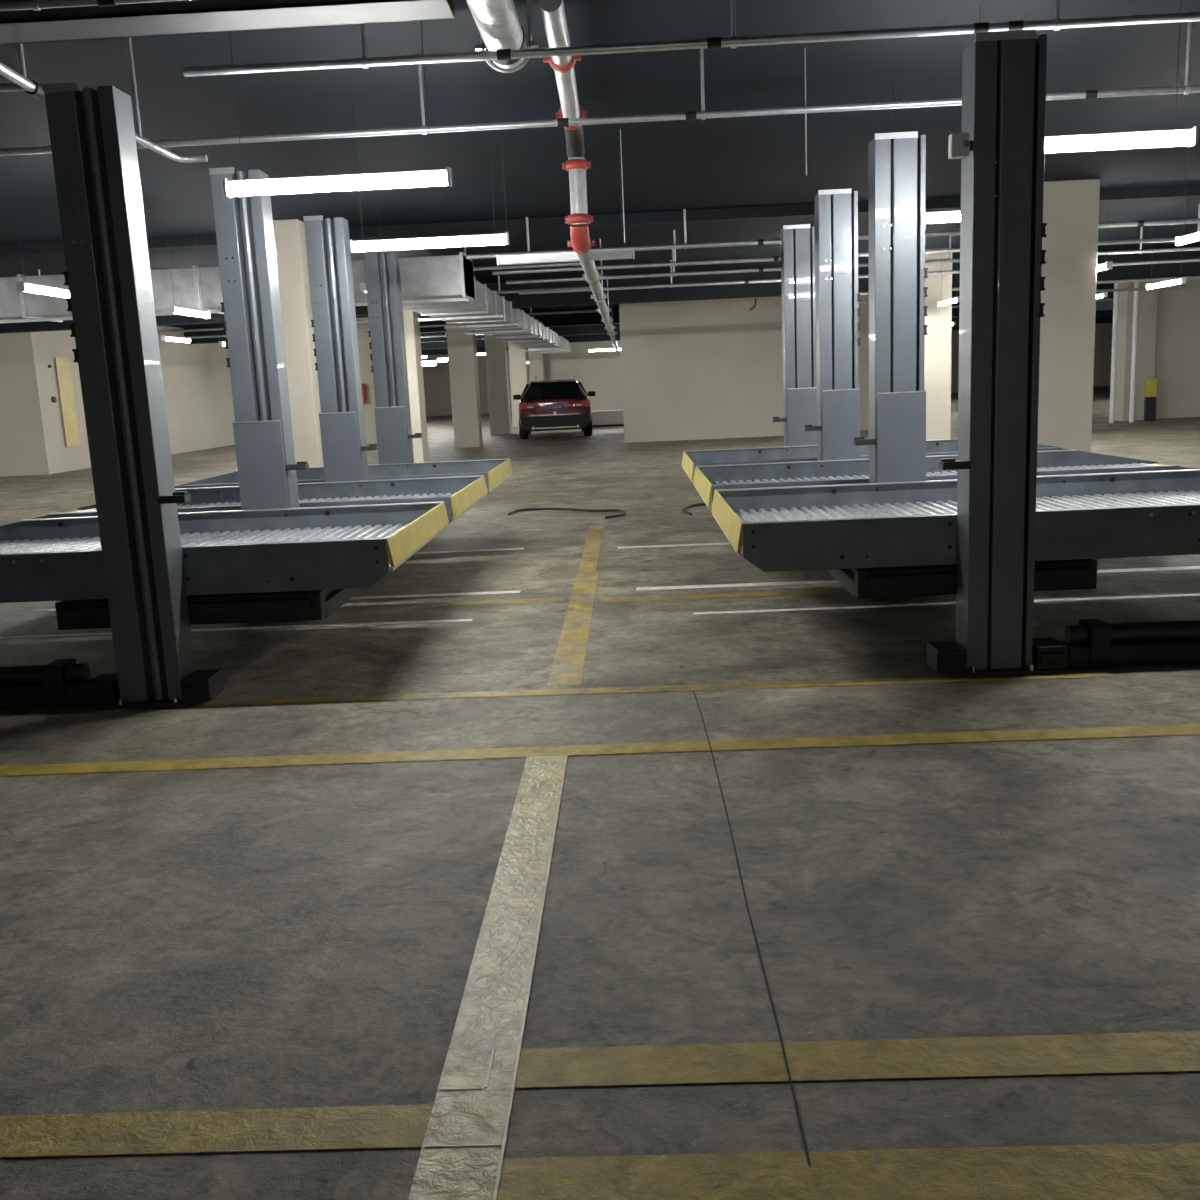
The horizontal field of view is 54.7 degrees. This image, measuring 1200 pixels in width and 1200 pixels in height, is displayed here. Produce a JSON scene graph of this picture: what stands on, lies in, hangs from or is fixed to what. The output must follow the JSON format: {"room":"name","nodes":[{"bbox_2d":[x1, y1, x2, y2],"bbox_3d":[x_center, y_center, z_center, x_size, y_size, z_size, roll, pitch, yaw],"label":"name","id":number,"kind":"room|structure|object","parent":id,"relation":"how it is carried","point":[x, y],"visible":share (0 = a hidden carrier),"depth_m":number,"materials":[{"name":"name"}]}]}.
{"room":"parking garage","nodes":[
{"label":"parking garage","id":0,"kind":"room"},
{"bbox_2d":[0,332,55,476],"bbox_3d":[-16.811,-4.362,25.591,9.150,3.550,0.300,-2,11,2],"label":"wall","id":1,"kind":"structure","parent":0,"point":[26,448],"depth_m":25.40,"materials":[{"name":"beige paint"}]},
{"bbox_2d":[37,326,234,472],"bbox_3d":[-11.911,-8.303,45.393,0.300,3.550,40.300,-2,11,2],"label":"wall","id":2,"kind":"structure","parent":0,"point":[196,377],"depth_m":33.24,"materials":[{"name":"beige paint"}]},
{"bbox_2d":[55,357,79,446],"bbox_3d":[-12.167,-4.520,26.518,0.020,2.000,0.640,-2,11,2],"label":"panel","id":3,"kind":"object","parent":2,"relation":"attached to","point":[64,377],"visible":1,"depth_m":26.49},
{"bbox_2d":[183,283,1113,343],"bbox_3d":[0.735,-8.249,33.595,52.000,0.450,0.500,-2,11,2],"label":"trim","id":4,"kind":"structure","parent":2,"relation":"attached to","point":[590,318],"depth_m":33.42,"materials":[{"name":"paint"}]},
{"bbox_2d":[420,300,1112,342],"bbox_3d":[0.893,-9.491,40.177,52.000,0.450,0.500,-2,11,2],"label":"trim","id":5,"kind":"structure","parent":2,"relation":"attached to","point":[1100,305],"depth_m":39.99,"materials":[{"name":"paint"}]},
{"bbox_2d":[421,310,1112,349],"bbox_3d":[1.060,-10.790,47.054,52.000,0.450,0.500,-2,11,2],"label":"trim","id":6,"kind":"structure","parent":2,"relation":"attached to","point":[1102,313],"depth_m":46.88,"materials":[{"name":"paint"}]},
{"bbox_2d":[421,317,1112,354],"bbox_3d":[1.249,-12.273,54.913,52.000,0.450,0.500,-2,11,2],"label":"trim","id":7,"kind":"structure","parent":2,"relation":"attached to","point":[1103,319],"depth_m":54.90,"materials":[{"name":"paint"}]},
{"bbox_2d":[549,340,622,410],"bbox_3d":[2.023,-9.654,49.179,8.300,3.550,0.300,-2,11,2],"label":"wall","id":8,"kind":"structure","parent":0,"point":[600,372],"depth_m":49.08,"materials":[{"name":"beige paint"}]},
{"bbox_2d":[0,386,1199,1199],"bbox_3d":[0.760,-3.811,28.783,52.000,0.306,74.000,-2,11,2],"label":"floor","id":9,"kind":"structure","parent":0,"point":[570,855],"depth_m":3.38,"materials":[{"name":"concrete"}]},
{"bbox_2d":[0,658,93,708],"bbox_3d":[-3.514,0.445,5.788,1.980,0.210,0.170,-2,11,2],"label":"beam","id":10,"kind":"structure","parent":9,"relation":"on","point":[60,682],"depth_m":5.71,"materials":[{"name":"black metal"}]},
{"bbox_2d":[42,82,223,709],"bbox_3d":[-2.250,-0.910,5.511,0.610,2.860,0.322,-2,11,2],"label":"lift post","id":11,"kind":"object","parent":9,"relation":"on","point":[107,276],"visible":1,"depth_m":5.42,"materials":[{"name":"black metal"}]},
{"bbox_2d":[172,491,187,495],"bbox_3d":[-1.979,-0.498,5.471,0.060,0.024,0.040,-2,11,2],"label":"switch","id":12,"kind":"object","parent":11,"relation":"attached to","point":[184,493],"depth_m":5.45,"materials":[{"name":"black metal"}]},
{"bbox_2d":[0,419,448,629],"bbox_3d":[-2.723,-0.479,6.637,3.440,0.980,1.844,-2,11,2],"label":"platform","id":13,"kind":"object","parent":11,"relation":"attached to","point":[266,560],"visible":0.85,"depth_m":5.84,"materials":[{"name":"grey metal"}]},
{"bbox_2d":[209,167,308,507],"bbox_3d":[-2.201,-1.296,7.554,0.610,2.860,0.322,-2,11,2],"label":"lift post","id":14,"kind":"object","parent":9,"relation":"on","point":[251,305],"visible":0.46,"depth_m":7.37,"materials":[{"name":"metal"}]},
{"bbox_2d":[33,411,487,524],"bbox_3d":[-2.673,-0.870,8.710,3.440,0.980,1.844,-2,11,2],"label":"platform","id":15,"kind":"object","parent":14,"relation":"attached to","point":[343,485],"visible":0.33,"depth_m":9.54,"materials":[{"name":"grey metal"}]},
{"bbox_2d":[273,219,323,466],"bbox_3d":[-3.729,-2.933,14.775,0.350,3.550,0.940,-2,11,2],"label":"column","id":16,"kind":"structure","parent":9,"relation":"on","point":[289,234],"depth_m":14.27,"materials":[{"name":"beige paint"}]},
{"bbox_2d":[303,215,377,480],"bbox_3d":[-2.150,-1.691,9.646,0.610,2.860,0.322,-2,11,2],"label":"lift post","id":17,"kind":"object","parent":9,"relation":"on","point":[336,351],"visible":0.49,"depth_m":9.45,"materials":[{"name":"metal"}]},
{"bbox_2d":[175,406,512,492],"bbox_3d":[-2.623,-1.262,10.782,3.440,0.980,1.844,-2,11,2],"label":"platform","id":18,"kind":"object","parent":17,"relation":"attached to","point":[391,428],"visible":0.3,"depth_m":11.62,"materials":[{"name":"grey metal"}]},
{"bbox_2d":[356,317,376,443],"bbox_3d":[-6.702,-6.297,33.431,0.700,3.550,0.700,-2,11,2],"label":"column","id":19,"kind":"structure","parent":9,"relation":"on","point":[363,339],"depth_m":33.07,"materials":[{"name":"beige paint"}]},
{"bbox_2d":[361,383,366,401],"bbox_3d":[-6.818,-5.904,33.075,0.280,0.520,0.150,-2,11,2],"label":"cabinet","id":20,"kind":"object","parent":19,"relation":"attached to","point":[363,385],"visible":0.43,"depth_m":33.02,"materials":[{"name":"red metal"}]},
{"bbox_2d":[363,250,421,462],"bbox_3d":[-2.100,-2.083,11.719,0.610,2.860,0.322,-2,11,2],"label":"lift post","id":21,"kind":"object","parent":9,"relation":"on","point":[382,268],"visible":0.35,"depth_m":11.53,"materials":[{"name":"metal"}]},
{"bbox_2d":[403,310,428,462],"bbox_3d":[-3.572,-4.162,21.288,0.550,3.550,0.600,-2,11,2],"label":"column","id":22,"kind":"structure","parent":9,"relation":"on","point":[411,323],"depth_m":21.11,"materials":[{"name":"beige paint"}]},
{"bbox_2d":[446,322,482,447],"bbox_3d":[-3.392,-5.609,28.951,0.640,3.550,0.600,-2,11,2],"label":"column","id":23,"kind":"structure","parent":9,"relation":"on","point":[462,348],"depth_m":28.73,"materials":[{"name":"beige paint"}]},
{"bbox_2d":[484,335,511,434],"bbox_3d":[-3.149,-6.892,35.727,0.600,3.550,0.600,-2,11,2],"label":"column","id":24,"kind":"structure","parent":9,"relation":"on","point":[496,353],"depth_m":35.51,"materials":[{"name":"beige paint"}]},
{"bbox_2d":[508,343,527,426],"bbox_3d":[-2.945,-8.099,42.110,0.600,3.550,0.600,-2,11,2],"label":"column","id":25,"kind":"structure","parent":9,"relation":"on","point":[518,371],"depth_m":41.82,"materials":[{"name":"beige paint"}]},
{"bbox_2d":[528,351,544,381],"bbox_3d":[-2.636,-9.348,48.687,0.600,3.550,0.600,-2,11,2],"label":"column","id":26,"kind":"structure","parent":9,"relation":"on","point":[536,360],"depth_m":48.32,"materials":[{"name":"beige paint"}]},
{"bbox_2d":[513,376,595,438],"bbox_3d":[-1.303,-5.613,33.494,2.398,1.696,4.832,-3,11,-2],"label":"car","id":27,"kind":"object","parent":9,"relation":"on","point":[557,404],"visible":1,"depth_m":31.25,"materials":[{"name":"red paint"}]},
{"bbox_2d":[513,394,520,399],"bbox_3d":[-2.379,-5.905,33.758,0.296,0.148,0.118,-2,11,2],"label":"mirror","id":28,"kind":"object","parent":27,"relation":"attached to","point":[516,397],"depth_m":33.71,"materials":[{"name":"black plastic"}]},
{"bbox_2d":[519,403,535,409],"bbox_3d":[-1.959,-5.232,31.277,0.457,0.189,0.251,-3,11,-2],"label":"tail light","id":29,"kind":"object","parent":27,"relation":"attached to","point":[522,406],"depth_m":31.15,"materials":[{"name":"red plastic"}]},
{"bbox_2d":[573,400,589,406],"bbox_3d":[-0.495,-5.306,31.316,0.457,0.189,0.251,-3,11,-2],"label":"tail light","id":30,"kind":"object","parent":27,"relation":"attached to","point":[576,403],"depth_m":31.20,"materials":[{"name":"red plastic"}]},
{"bbox_2d":[588,391,595,395],"bbox_3d":[-0.279,-6.013,33.818,0.296,0.148,0.118,-2,11,2],"label":"mirror","id":31,"kind":"object","parent":27,"relation":"attached to","point":[590,393],"depth_m":33.77,"materials":[{"name":"black plastic"}]},
{"bbox_2d":[508,508,625,518],"bbox_3d":[-0.345,-0.994,13.170,1.548,0.028,0.642,5,13,35],"label":"cable","id":32,"kind":"object","parent":9,"relation":"on","point":[525,509],"visible":1,"depth_m":13.29,"materials":[{"name":"black rubber"}]},
{"bbox_2d":[591,410,623,428],"bbox_3d":[1.337,-5.784,36.866,3.800,0.550,0.360,-2,11,2],"label":"barrier","id":33,"kind":"object","parent":9,"relation":"on","point":[613,418],"visible":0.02,"depth_m":36.78,"materials":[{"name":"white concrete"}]},
{"bbox_2d":[682,503,705,514],"bbox_3d":[1.045,-1.023,12.980,0.256,0.028,1.025,1,11,20],"label":"cable","id":34,"kind":"object","parent":9,"relation":"on","point":[697,504],"visible":0.86,"depth_m":13.18,"materials":[{"name":"black rubber"}]},
{"bbox_2d":[773,224,815,445],"bbox_3d":[1.995,-2.246,11.589,0.610,2.860,0.322,-2,11,2],"label":"lift post","id":35,"kind":"object","parent":9,"relation":"on","point":[797,241],"visible":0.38,"depth_m":11.38,"materials":[{"name":"metal"}]},
{"bbox_2d":[804,188,859,460],"bbox_3d":[1.945,-1.855,9.517,0.610,2.860,0.322,-2,11,2],"label":"lift post","id":36,"kind":"object","parent":9,"relation":"on","point":[836,210],"visible":0.45,"depth_m":9.31,"materials":[{"name":"metal"}]},
{"bbox_2d":[682,387,1134,482],"bbox_3d":[2.661,-1.473,10.615,3.760,0.980,1.844,-2,11,2],"label":"platform","id":37,"kind":"object","parent":36,"relation":"attached to","point":[801,402],"visible":0.2,"depth_m":11.49,"materials":[{"name":"grey metal"}]},
{"bbox_2d":[858,295,868,429],"bbox_3d":[6.223,-5.975,28.548,0.700,3.550,0.600,-2,11,2],"label":"column","id":38,"kind":"structure","parent":9,"relation":"on","point":[863,319],"depth_m":28.27,"materials":[{"name":"beige paint"}]},
{"bbox_2d":[853,131,927,482],"bbox_3d":[1.894,-1.460,7.424,0.610,2.860,0.322,-2,11,2],"label":"lift post","id":39,"kind":"object","parent":9,"relation":"on","point":[896,160],"visible":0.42,"depth_m":7.22,"materials":[{"name":"metal"}]},
{"bbox_2d":[693,388,1194,509],"bbox_3d":[2.611,-1.081,8.542,3.760,0.980,1.844,-2,11,2],"label":"platform","id":40,"kind":"object","parent":39,"relation":"attached to","point":[841,463],"visible":0.21,"depth_m":9.40,"materials":[{"name":"grey metal"}]},
{"bbox_2d":[924,248,951,439],"bbox_3d":[6.129,-4.661,21.571,0.650,3.550,0.600,-2,11,2],"label":"column","id":41,"kind":"structure","parent":9,"relation":"on","point":[938,339],"depth_m":21.29,"materials":[{"name":"beige paint"}]},
{"bbox_2d":[927,29,1067,676],"bbox_3d":[1.845,-1.074,5.381,0.610,2.860,0.322,-2,11,2],"label":"lift post","id":42,"kind":"object","parent":9,"relation":"on","point":[1002,227],"visible":1,"depth_m":5.28,"materials":[{"name":"black metal"}]},
{"bbox_2d":[940,458,954,463],"bbox_3d":[1.606,-0.641,5.357,0.060,0.024,0.040,-2,11,2],"label":"switch","id":43,"kind":"object","parent":42,"relation":"attached to","point":[943,460],"depth_m":5.34,"materials":[{"name":"black metal"}]},
{"bbox_2d":[711,390,1199,597],"bbox_3d":[2.561,-0.690,6.469,3.760,0.980,1.844,-2,11,2],"label":"platform","id":44,"kind":"object","parent":42,"relation":"attached to","point":[895,535],"visible":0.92,"depth_m":5.70,"materials":[{"name":"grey metal"}]},
{"bbox_2d":[948,132,972,158],"bbox_3d":[1.589,-1.997,5.094,0.100,0.100,0.075,-2,11,2],"label":"sensor box","id":45,"kind":"object","parent":42,"relation":"attached to","point":[960,145],"visible":1,"depth_m":5.08,"materials":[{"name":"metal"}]},
{"bbox_2d":[1037,179,1099,451],"bbox_3d":[5.649,-3.276,14.306,0.720,3.550,0.490,-2,11,2],"label":"column","id":46,"kind":"structure","parent":9,"relation":"on","point":[1070,207],"depth_m":14.02,"materials":[{"name":"beige paint"}]},
{"bbox_2d":[1109,283,1118,422],"bbox_3d":[11.666,-5.805,26.311,0.100,3.550,0.100,-2,11,2],"label":"drain pipe","id":47,"kind":"object","parent":9,"relation":"on","point":[1116,285],"visible":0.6,"depth_m":26.31,"materials":[{"name":"white plastic"}]},
{"bbox_2d":[1060,619,1199,668],"bbox_3d":[3.263,0.174,5.573,2.050,0.210,0.170,-2,11,2],"label":"hydraulic cylinder","id":48,"kind":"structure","parent":9,"relation":"on","point":[1092,643],"depth_m":5.54,"materials":[{"name":"black metal"}]},
{"bbox_2d":[1129,282,1138,421],"bbox_3d":[12.115,-5.823,26.297,0.100,3.550,0.100,-2,11,2],"label":"drain pipe","id":49,"kind":"object","parent":9,"relation":"on","point":[1136,284],"visible":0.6,"depth_m":26.30,"materials":[{"name":"white plastic"}]},
{"bbox_2d":[1144,379,1156,420],"bbox_3d":[12.678,-4.604,26.717,0.240,0.950,0.100,-2,11,2],"label":"post","id":50,"kind":"object","parent":9,"relation":"on","point":[1150,399],"visible":1,"depth_m":26.67,"materials":[{"name":"plastic"}]},
{"bbox_2d":[0,0,1199,327],"bbox_3d":[0.586,-7.588,28.074,52.000,0.300,74.000,-2,11,2],"label":"ceiling","id":51,"kind":"structure","parent":0,"point":[747,161],"depth_m":9.25,"materials":[{"name":"paint"}]},
{"bbox_2d":[0,43,44,98],"bbox_3d":[-2.960,-2.653,5.187,0.536,0.634,0.746,-2,11,2],"label":"pipe","id":52,"kind":"object","parent":51,"relation":"hanging from","point":[21,83],"visible":0.87,"depth_m":5.44,"materials":[{"name":"silver metal"}]},
{"bbox_2d":[11,175,69,297],"bbox_3d":[-5.294,-3.443,11.082,0.070,1.046,1.202,-2,11,2],"label":"ceiling lamp","id":53,"kind":"object","parent":51,"relation":"hanging from","point":[21,285],"visible":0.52,"depth_m":10.86,"materials":[{"name":"plastic"}]},
{"bbox_2d":[0,0,185,10],"bbox_3d":[-3.058,-2.662,4.814,3.800,0.471,0.043,-2,11,2],"label":"pipe","id":54,"kind":"object","parent":51,"relation":"hanging from","point":[36,5],"visible":1,"depth_m":4.82,"materials":[{"name":"silver metal"}]},
{"bbox_2d":[128,37,207,162],"bbox_3d":[-2.604,-2.972,6.766,0.192,0.622,1.072,-2,11,2],"label":"pipe","id":55,"kind":"object","parent":51,"relation":"hanging from","point":[141,140],"visible":0.75,"depth_m":6.82,"materials":[{"name":"metal"}]},
{"bbox_2d":[161,318,190,342],"bbox_3d":[-7.610,-5.140,20.692,0.070,1.046,1.202,-2,11,2],"label":"ceiling lamp","id":56,"kind":"object","parent":51,"relation":"hanging from","point":[163,338],"visible":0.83,"depth_m":20.70,"materials":[{"name":"plastic"}]},
{"bbox_2d":[166,230,209,318],"bbox_3d":[-5.181,-4.093,14.520,0.070,1.046,1.202,-2,11,2],"label":"ceiling lamp","id":57,"kind":"object","parent":51,"relation":"hanging from","point":[172,309],"visible":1,"depth_m":14.49,"materials":[{"name":"plastic"}]},
{"bbox_2d":[0,0,454,43],"bbox_3d":[-2.970,-2.741,5.158,4.600,0.450,0.290,-2,11,2],"label":"ceiling light","id":58,"kind":"object","parent":51,"relation":"hanging from","point":[188,16],"visible":1,"depth_m":5.10,"materials":[{"name":"grey metal"}]},
{"bbox_2d":[0,0,420,23],"bbox_3d":[-2.966,-2.544,5.054,4.600,0.100,0.012,-2,11,2],"label":"tray","id":59,"kind":"object","parent":58,"relation":"on","point":[188,7],"depth_m":5.02,"materials":[{"name":"grey metal"}]},
{"bbox_2d":[0,252,474,322],"bbox_3d":[-7.171,-4.145,15.932,10.800,0.595,1.050,-2,11,2],"label":"air duct","id":60,"kind":"object","parent":51,"relation":"hanging from","point":[442,278],"visible":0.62,"depth_m":15.39,"materials":[{"name":"metal"}]},
{"bbox_2d":[38,248,580,274],"bbox_3d":[-6.194,-5.023,17.830,11.900,0.350,0.081,-2,11,2],"label":"pipe","id":61,"kind":"object","parent":51,"relation":"hanging from","point":[559,264],"visible":0.1,"depth_m":17.67,"materials":[{"name":"metal"}]},
{"bbox_2d":[181,324,445,337],"bbox_3d":[-7.318,-7.670,32.321,8.950,0.390,0.081,-2,11,2],"label":"pipe","id":62,"kind":"object","parent":51,"relation":"hanging from","point":[439,325],"visible":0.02,"depth_m":32.38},
{"bbox_2d":[222,21,451,197],"bbox_3d":[-1.407,-2.676,6.044,1.202,1.046,0.070,-2,11,2],"label":"ceiling lamp","id":63,"kind":"object","parent":51,"relation":"hanging from","point":[441,177],"visible":1,"depth_m":6.11,"materials":[{"name":"white"}]},
{"bbox_2d":[358,193,380,291],"bbox_3d":[-2.505,-3.887,12.764,0.070,1.046,1.202,-2,11,2],"label":"ceiling lamp","id":64,"kind":"object","parent":51,"relation":"hanging from","point":[362,285],"visible":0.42,"depth_m":12.26,"materials":[{"name":"plastic"}]},
{"bbox_2d":[157,308,596,332],"bbox_3d":[-5.907,-7.267,29.716,11.900,0.350,0.081,-2,11,2],"label":"pipe","id":65,"kind":"object","parent":51,"relation":"hanging from","point":[580,311],"visible":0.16,"depth_m":29.71,"materials":[{"name":"metal"}]},
{"bbox_2d":[349,106,508,252],"bbox_3d":[-1.313,-3.178,8.695,1.202,1.046,0.070,-2,11,2],"label":"ceiling lamp","id":66,"kind":"object","parent":51,"relation":"hanging from","point":[502,238],"visible":1,"depth_m":8.76,"materials":[{"name":"plastic"}]},
{"bbox_2d":[422,342,447,362],"bbox_3d":[-6.571,-9.776,45.139,1.202,1.046,0.070,-2,11,2],"label":"ceiling lamp","id":67,"kind":"object","parent":51,"relation":"hanging from","point":[429,361],"visible":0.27,"depth_m":45.20,"materials":[{"name":"plastic"}]},
{"bbox_2d":[420,332,482,337],"bbox_3d":[-7.164,-8.876,38.706,8.950,0.390,0.081,-2,11,2],"label":"pipe","id":68,"kind":"object","parent":51,"relation":"hanging from","point":[445,335],"visible":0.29,"depth_m":38.66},
{"bbox_2d":[402,276,570,353],"bbox_3d":[-2.172,-7.497,32.565,1.500,0.515,32.640,-2,11,2],"label":"air duct","id":69,"kind":"object","parent":51,"relation":"hanging from","point":[491,315],"visible":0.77,"depth_m":23.37,"materials":[{"name":"metal"}]},
{"bbox_2d":[466,0,537,72],"bbox_3d":[-0.546,-2.739,4.545,0.340,0.428,3.520,-2,11,2],"label":"insulated pipe","id":70,"kind":"object","parent":51,"relation":"hanging from","point":[499,26],"visible":0.79,"depth_m":5.73,"materials":[{"name":"silver metal"}]},
{"bbox_2d":[496,252,580,265],"bbox_3d":[-0.535,-2.987,10.138,0.730,0.097,0.070,-2,11,2],"label":"ceiling lamp","id":71,"kind":"object","parent":51,"relation":"hanging from","point":[508,259],"depth_m":10.11,"materials":[{"name":"plastic"}]},
{"bbox_2d":[496,276,589,293],"bbox_3d":[-6.083,-5.894,22.447,11.900,0.350,0.081,-2,11,2],"label":"pipe","id":72,"kind":"object","parent":51,"relation":"hanging from","point":[499,291],"visible":0.26,"depth_m":22.29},
{"bbox_2d":[538,0,619,355],"bbox_3d":[0.269,-6.675,27.032,0.240,1.081,43.200,-2,11,2],"label":"pipe","id":73,"kind":"object","parent":51,"relation":"hanging from","point":[553,15],"visible":0.91,"depth_m":8.86,"materials":[{"name":"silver metal"}]},
{"bbox_2d":[0,22,1199,155],"bbox_3d":[0.103,-3.291,7.408,18.000,0.478,0.057,-2,11,2],"label":"pipe","id":74,"kind":"object","parent":51,"relation":"hanging from","point":[1186,89],"visible":0.81,"depth_m":7.43,"materials":[{"name":"grey metal"}]},
{"bbox_2d":[588,327,620,351],"bbox_3d":[0.182,-9.124,40.009,1.202,1.046,0.070,-2,11,2],"label":"ceiling lamp","id":75,"kind":"object","parent":51,"relation":"hanging from","point":[607,349],"visible":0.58,"depth_m":40.08,"materials":[{"name":"plastic"}]},
{"bbox_2d":[589,239,634,260],"bbox_3d":[0.102,-3.048,10.111,0.394,0.164,0.070,-2,11,2],"label":"ceiling lamp","id":76,"kind":"object","parent":51,"relation":"hanging from","point":[625,253],"depth_m":10.09,"materials":[{"name":"plastic"}]},
{"bbox_2d":[620,129,624,242],"bbox_3d":[0.193,-3.535,9.915,0.009,0.930,0.010,-2,11,2],"label":"hanging rod","id":77,"kind":"object","parent":51,"relation":"hanging from","point":[620,129],"visible":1,"depth_m":9.91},
{"bbox_2d":[183,0,1199,76],"bbox_3d":[3.460,-3.126,5.709,11.200,0.478,0.057,-2,11,2],"label":"pipe","id":78,"kind":"object","parent":51,"relation":"hanging from","point":[1057,23],"visible":0.94,"depth_m":5.83,"materials":[{"name":"black metal"}]},
{"bbox_2d":[804,47,806,174],"bbox_3d":[1.366,-3.240,7.703,0.009,0.800,0.010,-2,11,2],"label":"hanging rod","id":79,"kind":"object","parent":51,"relation":"hanging from","point":[805,47],"visible":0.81,"depth_m":7.71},
{"bbox_2d":[466,209,1199,258],"bbox_3d":[5.274,-4.868,14.579,14.000,0.490,0.081,-2,11,2],"label":"pipe","id":80,"kind":"object","parent":51,"relation":"hanging from","point":[760,242],"visible":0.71,"depth_m":14.71,"materials":[{"name":"black metal"}]},
{"bbox_2d":[492,204,1199,274],"bbox_3d":[5.373,-5.242,16.593,13.900,0.507,0.076,-2,11,2],"label":"pipe","id":81,"kind":"object","parent":51,"relation":"hanging from","point":[776,258],"visible":0.59,"depth_m":16.73,"materials":[{"name":"black metal"}]},
{"bbox_2d":[506,227,1199,283],"bbox_3d":[5.417,-5.604,18.458,13.900,0.487,0.076,-2,11,2],"label":"pipe","id":82,"kind":"object","parent":51,"relation":"hanging from","point":[1140,251],"visible":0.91,"depth_m":18.57,"materials":[{"name":"black metal"}]},
{"bbox_2d":[519,258,1199,294],"bbox_3d":[5.472,-6.031,20.717,13.900,0.487,0.076,-2,11,2],"label":"pipe","id":83,"kind":"object","parent":51,"relation":"hanging from","point":[671,285],"visible":0.48,"depth_m":20.84,"materials":[{"name":"black metal"}]},
{"bbox_2d":[925,210,960,222],"bbox_3d":[2.661,-3.337,8.569,1.202,1.046,0.070,-2,11,2],"label":"ceiling lamp","id":84,"kind":"object","parent":51,"relation":"hanging from","point":[940,216],"visible":0.16,"depth_m":8.63,"materials":[{"name":"plastic"}]},
{"bbox_2d":[938,266,959,305],"bbox_3d":[6.015,-5.630,19.965,0.070,1.046,1.202,-2,11,2],"label":"ceiling lamp","id":85,"kind":"object","parent":51,"relation":"hanging from","point":[957,299],"visible":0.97,"depth_m":19.89,"materials":[{"name":"plastic"}]},
{"bbox_2d":[858,285,1185,303],"bbox_3d":[8.899,-7.089,25.931,8.300,0.640,0.081,-2,11,2],"label":"pipe","id":86,"kind":"object","parent":51,"relation":"hanging from","point":[1164,287],"visible":0.11,"depth_m":25.86,"materials":[{"name":"metal"}]},
{"bbox_2d":[858,276,1199,294],"bbox_3d":[8.828,-6.533,22.984,8.300,0.640,0.081,-2,11,2],"label":"pipe","id":87,"kind":"object","parent":51,"relation":"hanging from","point":[1188,277],"visible":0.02,"depth_m":22.96,"materials":[{"name":"metal"}]},
{"bbox_2d":[952,298,1112,307],"bbox_3d":[8.994,-7.831,29.861,8.300,0.640,0.081,-2,11,2],"label":"pipe","id":88,"kind":"object","parent":51,"relation":"hanging from","point":[1103,299],"visible":0.12,"depth_m":29.77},
{"bbox_2d":[980,0,1198,152],"bbox_3d":[2.426,-2.820,5.873,1.202,1.046,0.070,-2,11,2],"label":"ceiling lamp","id":89,"kind":"object","parent":51,"relation":"hanging from","point":[1175,137],"visible":0.55,"depth_m":5.93,"materials":[{"name":"plastic"}]},
{"bbox_2d":[1096,255,1107,298],"bbox_3d":[8.780,-5.888,20.664,0.070,1.046,1.202,-2,11,2],"label":"ceiling lamp","id":90,"kind":"object","parent":51,"relation":"hanging from","point":[1104,294],"visible":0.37,"depth_m":20.23,"materials":[{"name":"plastic"}]},
{"bbox_2d":[1097,191,1112,271],"bbox_3d":[6.079,-4.581,14.360,0.070,1.046,1.202,-2,11,2],"label":"ceiling lamp","id":91,"kind":"object","parent":51,"relation":"hanging from","point":[1108,265],"visible":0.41,"depth_m":13.90,"materials":[{"name":"plastic"}]},
{"bbox_2d":[1146,217,1185,289],"bbox_3d":[8.659,-5.330,17.719,0.070,1.046,1.202,-2,11,2],"label":"ceiling lamp","id":92,"kind":"object","parent":51,"relation":"hanging from","point":[1182,279],"visible":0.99,"depth_m":17.74,"materials":[{"name":"plastic"}]},
{"bbox_2d":[1175,149,1199,245],"bbox_3d":[5.610,-3.861,10.639,0.070,1.046,1.202,-2,11,2],"label":"ceiling lamp","id":93,"kind":"object","parent":51,"relation":"hanging from","point":[1179,240],"visible":0.87,"depth_m":11.11,"materials":[{"name":"plastic"}]},
{"bbox_2d":[619,296,783,442],"bbox_3d":[2.529,-6.018,30.359,3.890,3.300,6.000,-2,11,2],"label":"wall","id":94,"kind":"structure","parent":0,"point":[711,368],"depth_m":27.41,"materials":[{"name":"beige paint"}]},
{"bbox_2d":[422,324,1099,415],"bbox_3d":[1.554,-12.588,64.924,52.000,3.550,0.300,-2,11,2],"label":"wall","id":95,"kind":"structure","parent":0,"point":[437,391],"depth_m":64.99,"materials":[{"name":"beige paint"}]},
{"bbox_2d":[1098,323,1112,385],"bbox_3d":[26.789,-6.742,27.601,0.300,3.550,74.000,-2,11,2],"label":"wall","id":96,"kind":"structure","parent":0,"point":[1105,343],"depth_m":63.12,"materials":[{"name":"beige paint"}]},
{"bbox_2d":[0,250,1199,333],"bbox_3d":[0.506,-6.425,24.071,52.000,0.500,0.500,-2,11,2],"label":"trim","id":97,"kind":"structure","parent":96,"relation":"attached to","point":[1164,270],"depth_m":23.80,"materials":[{"name":"paint"}]},
{"bbox_2d":[0,184,1199,257],"bbox_3d":[0.278,-4.888,14.935,52.000,0.130,0.250,-2,11,2],"label":"trim","id":98,"kind":"structure","parent":96,"relation":"attached to","point":[1192,191],"depth_m":14.85,"materials":[{"name":"paint"}]},
{"bbox_2d":[1114,279,1157,420],"bbox_3d":[12.580,-6.035,27.314,0.680,3.550,0.700,-2,11,2],"label":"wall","id":99,"kind":"structure","parent":0,"point":[1147,303],"depth_m":27.05,"materials":[{"name":"beige paint"}]},
{"bbox_2d":[1154,279,1199,418],"bbox_3d":[19.785,-6.361,27.282,13.700,3.550,0.300,-2,11,2],"label":"wall","id":100,"kind":"structure","parent":0,"point":[1177,345],"depth_m":27.37,"materials":[{"name":"beige paint"}]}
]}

